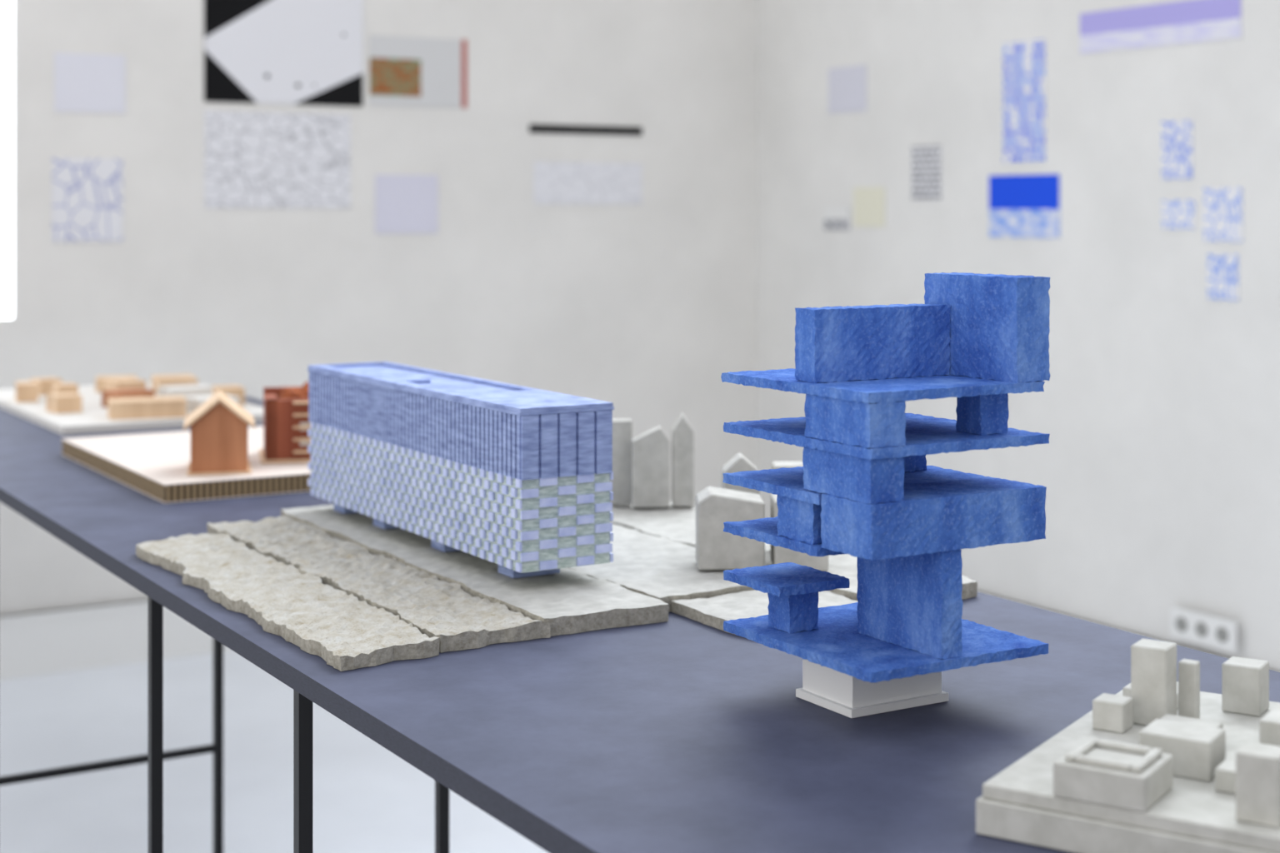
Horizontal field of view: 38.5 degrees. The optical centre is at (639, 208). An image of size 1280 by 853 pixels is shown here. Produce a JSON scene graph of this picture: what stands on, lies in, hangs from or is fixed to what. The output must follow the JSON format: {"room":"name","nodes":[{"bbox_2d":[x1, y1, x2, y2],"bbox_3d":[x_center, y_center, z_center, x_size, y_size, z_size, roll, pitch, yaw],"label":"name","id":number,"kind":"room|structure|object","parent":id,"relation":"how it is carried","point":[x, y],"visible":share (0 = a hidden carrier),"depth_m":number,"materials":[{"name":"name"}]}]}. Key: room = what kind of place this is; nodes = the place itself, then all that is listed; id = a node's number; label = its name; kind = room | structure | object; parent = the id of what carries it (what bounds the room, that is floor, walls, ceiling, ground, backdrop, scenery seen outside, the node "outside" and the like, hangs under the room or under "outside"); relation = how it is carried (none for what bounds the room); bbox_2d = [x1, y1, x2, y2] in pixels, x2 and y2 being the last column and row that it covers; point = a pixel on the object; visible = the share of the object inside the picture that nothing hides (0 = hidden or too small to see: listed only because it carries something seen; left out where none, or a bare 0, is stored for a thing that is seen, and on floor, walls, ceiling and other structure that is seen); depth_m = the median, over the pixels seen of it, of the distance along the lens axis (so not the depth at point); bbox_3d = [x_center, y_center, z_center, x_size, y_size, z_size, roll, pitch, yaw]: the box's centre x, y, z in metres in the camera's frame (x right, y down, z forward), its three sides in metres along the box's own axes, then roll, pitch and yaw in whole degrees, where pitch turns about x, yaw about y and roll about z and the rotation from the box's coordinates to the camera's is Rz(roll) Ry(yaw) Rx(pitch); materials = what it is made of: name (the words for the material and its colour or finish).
{"room":"architecture studio","nodes":[
{"label":"architecture studio","id":0,"kind":"room"},
{"bbox_2d":[0,650,548,852],"bbox_3d":[-0.486,1.450,1.492,7.340,0.100,8.500,0,0,-31],"label":"floor","id":1,"kind":"structure","parent":0,"point":[367,798],"depth_m":4.52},
{"bbox_2d":[0,381,1279,852],"bbox_3d":[-0.449,0.950,2.995,0.904,0.900,4.900,0,0,-31],"label":"table","id":2,"kind":"object","parent":1,"relation":"on","point":[681,734],"visible":0.56,"depth_m":1.83,"materials":[{"name":"laminate"}]},
{"bbox_2d":[0,374,263,434],"bbox_3d":[-1.290,0.465,4.572,0.515,0.068,0.930,0,0,-31],"label":"model","id":3,"kind":"object","parent":2,"relation":"on","point":[116,403],"visible":0.9,"depth_m":4.35},
{"bbox_2d":[61,425,310,503],"bbox_3d":[-0.724,0.483,3.568,0.617,0.032,0.717,0,0,-31],"label":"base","id":4,"kind":"object","parent":2,"relation":"on","point":[154,465],"visible":0.4,"depth_m":3.32,"materials":[{"name":"white cardboard"}]},
{"bbox_2d":[183,390,254,475],"bbox_3d":[-0.752,0.400,3.280,0.161,0.135,0.177,0,0,-31],"label":"house","id":5,"kind":"object","parent":4,"relation":"on","point":[219,427],"depth_m":3.22,"materials":[{"name":"brown wood"}]},
{"bbox_2d":[259,381,310,464],"bbox_3d":[-0.608,0.397,3.447,0.208,0.141,0.170,0,0,-13],"label":"model","id":6,"kind":"object","parent":4,"relation":"on","point":[287,423],"visible":0.38,"depth_m":3.36},
{"bbox_2d":[135,500,977,671],"bbox_3d":[-0.174,0.488,2.553,0.865,0.022,1.053,0,0,-31],"label":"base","id":7,"kind":"object","parent":2,"relation":"on","point":[352,592],"visible":0.69,"depth_m":2.33,"materials":[{"name":"grey stone"}]},
{"bbox_2d":[307,361,614,578],"bbox_3d":[-0.280,0.363,2.627,0.135,0.228,0.738,0,0,-31],"label":"striped building","id":8,"kind":"object","parent":7,"relation":"on","point":[516,478],"visible":1,"depth_m":2.42,"materials":[{"name":"blue paper"}]},
{"bbox_2d":[610,413,694,507],"bbox_3d":[0.017,0.404,2.946,0.139,0.145,0.059,0,0,-3],"label":"houses","id":9,"kind":"object","parent":7,"relation":"on","point":[641,464],"visible":0.88,"depth_m":2.92},
{"bbox_2d":[695,453,828,571],"bbox_3d":[0.161,0.411,2.498,0.171,0.131,0.190,0,0,-1],"label":"houses","id":10,"kind":"object","parent":7,"relation":"on","point":[716,549],"visible":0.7,"depth_m":2.41},
{"bbox_2d":[720,272,1049,718],"bbox_3d":[0.246,0.283,1.859,0.230,0.432,0.249,0,0,-31],"label":"sculpture","id":11,"kind":"object","parent":2,"relation":"on","point":[865,489],"visible":1,"depth_m":1.80,"materials":[{"name":"blue"}]},
{"bbox_2d":[975,639,1279,852],"bbox_3d":[0.582,0.444,1.487,0.500,0.110,0.385,0,0,33],"label":"model","id":12,"kind":"object","parent":2,"relation":"on","point":[1160,764],"visible":1,"depth_m":1.45},
{"bbox_2d":[0,0,756,616],"bbox_3d":[-2.639,-0.250,5.087,7.340,3.300,0.120,0,0,-31],"label":"wall","id":13,"kind":"structure","parent":0,"point":[642,309],"depth_m":6.18,"materials":[{"name":"paint"}]},
{"bbox_2d":[0,0,13,319],"bbox_3d":[-2.480,-0.510,5.122,1.408,1.678,0.008,0,0,-31],"label":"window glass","id":14,"kind":"structure","parent":13,"relation":"in","point":[6,6],"depth_m":5.47,"materials":[{"name":"white glass"}]},
{"bbox_2d":[51,157,122,241],"bbox_3d":[-1.683,-0.025,5.587,0.213,0.254,0.004,0,0,-31],"label":"note","id":15,"kind":"object","parent":13,"relation":"attached to","point":[87,193],"visible":1,"depth_m":5.58,"materials":[{"name":"white paper"}]},
{"bbox_2d":[54,52,124,113],"bbox_3d":[-1.677,-0.381,5.591,0.214,0.178,0.004,0,0,-31],"label":"note","id":16,"kind":"object","parent":13,"relation":"attached to","point":[82,82],"visible":1,"depth_m":5.59,"materials":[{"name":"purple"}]},
{"bbox_2d":[0,600,231,679],"bbox_3d":[-2.611,1.308,5.021,7.082,0.185,0.022,0,0,-31],"label":"baseboard","id":17,"kind":"structure","parent":13,"relation":"attached to","point":[87,637],"depth_m":5.57,"materials":[{"name":"white paint"}]},
{"bbox_2d":[204,110,350,208],"bbox_3d":[-1.162,-0.154,5.899,0.489,0.308,0.004,0,0,-31],"label":"picture","id":18,"kind":"object","parent":13,"relation":"attached to","point":[252,159],"depth_m":5.89},
{"bbox_2d":[204,0,363,106],"bbox_3d":[-1.143,-0.531,5.910,0.533,0.390,0.004,0,0,-31],"label":"picture","id":19,"kind":"object","parent":13,"relation":"attached to","point":[273,52],"visible":1,"depth_m":5.91},
{"bbox_2d":[375,175,438,233],"bbox_3d":[-0.779,-0.014,6.128,0.226,0.195,0.004,0,0,-31],"label":"note","id":20,"kind":"object","parent":13,"relation":"attached to","point":[403,203],"visible":1,"depth_m":6.12,"materials":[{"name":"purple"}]},
{"bbox_2d":[369,35,467,108],"bbox_3d":[-0.742,-0.457,6.151,0.356,0.232,0.004,0,0,-31],"label":"picture","id":21,"kind":"object","parent":13,"relation":"attached to","point":[404,71],"depth_m":6.15},
{"bbox_2d":[529,124,642,135],"bbox_3d":[-0.188,-0.277,6.483,0.456,0.030,0.004,0,0,-31],"label":"strip","id":22,"kind":"object","parent":13,"relation":"attached to","point":[536,128],"visible":1,"depth_m":6.48,"materials":[{"name":"black metal"}]},
{"bbox_2d":[533,161,642,204],"bbox_3d":[-0.181,-0.088,6.487,0.439,0.148,0.004,0,0,-31],"label":"sketch","id":23,"kind":"object","parent":13,"relation":"attached to","point":[554,182],"visible":1,"depth_m":6.48,"materials":[{"name":"white paper"}]},
{"bbox_2d":[756,0,1279,672],"bbox_3d":[2.642,-0.250,3.296,0.120,3.300,8.380,0,0,-31],"label":"wall","id":24,"kind":"structure","parent":0,"point":[1158,407],"depth_m":5.39,"materials":[{"name":"paint"}]},
{"bbox_2d":[824,206,849,229],"bbox_3d":[0.691,0.035,6.431,0.004,0.082,0.145,0,0,-31],"label":"photo","id":25,"kind":"object","parent":24,"relation":"attached to","point":[835,217],"visible":1,"depth_m":6.43},
{"bbox_2d":[828,64,866,114],"bbox_3d":[0.721,-0.413,6.381,0.004,0.160,0.214,0,0,-31],"label":"picture","id":26,"kind":"object","parent":24,"relation":"attached to","point":[847,85],"visible":1,"depth_m":6.37,"materials":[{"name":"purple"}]},
{"bbox_2d":[853,187,884,226],"bbox_3d":[0.784,-0.004,6.276,0.004,0.134,0.170,0,0,-31],"label":"picture","id":27,"kind":"object","parent":24,"relation":"attached to","point":[868,202],"visible":1,"depth_m":6.27,"materials":[{"name":"beige paper"}]},
{"bbox_2d":[911,145,941,199],"bbox_3d":[0.940,-0.116,6.016,0.004,0.178,0.148,0,0,-31],"label":"photo","id":28,"kind":"object","parent":24,"relation":"attached to","point":[926,160],"visible":1,"depth_m":6.01},
{"bbox_2d":[1003,39,1045,163],"bbox_3d":[1.177,-0.326,5.619,0.004,0.370,0.184,0,0,-31],"label":"picture","id":29,"kind":"object","parent":24,"relation":"attached to","point":[1024,62],"visible":1,"depth_m":5.61},
{"bbox_2d":[989,174,1059,238],"bbox_3d":[1.176,-0.006,5.621,0.004,0.192,0.309,0,0,-31],"label":"picture","id":30,"kind":"object","parent":24,"relation":"attached to","point":[1021,206],"visible":1,"depth_m":5.61},
{"bbox_2d":[1080,0,1241,53],"bbox_3d":[1.454,-0.516,5.158,0.004,0.117,0.597,0,0,-31],"label":"poster","id":31,"kind":"object","parent":24,"relation":"attached to","point":[1187,21],"visible":1,"depth_m":5.14,"materials":[{"name":"purple paper"}]},
{"bbox_2d":[1161,120,1193,179],"bbox_3d":[1.492,-0.162,5.093,0.004,0.162,0.112,0,0,-31],"label":"picture","id":32,"kind":"object","parent":24,"relation":"attached to","point":[1177,136],"visible":1,"depth_m":5.09},
{"bbox_2d":[1161,200,1195,229],"bbox_3d":[1.495,0.017,5.089,0.004,0.081,0.121,0,0,-31],"label":"picture","id":33,"kind":"object","parent":24,"relation":"attached to","point":[1176,214],"visible":1,"depth_m":5.09},
{"bbox_2d":[1170,606,1237,653],"bbox_3d":[1.534,1.142,4.976,0.016,0.084,0.232,0,0,-31],"label":"socket","id":34,"kind":"object","parent":24,"relation":"attached to","point":[1200,628],"visible":1,"depth_m":4.97,"materials":[{"name":"white plastic"}]},
{"bbox_2d":[1203,187,1243,241],"bbox_3d":[1.575,0.017,4.955,0.004,0.146,0.134,0,0,-31],"label":"picture","id":35,"kind":"object","parent":24,"relation":"attached to","point":[1222,207],"visible":1,"depth_m":4.95},
{"bbox_2d":[1207,254,1239,300],"bbox_3d":[1.576,0.186,4.954,0.004,0.124,0.106,0,0,-31],"label":"picture","id":36,"kind":"object","parent":24,"relation":"attached to","point":[1222,269],"visible":1,"depth_m":4.95}
]}

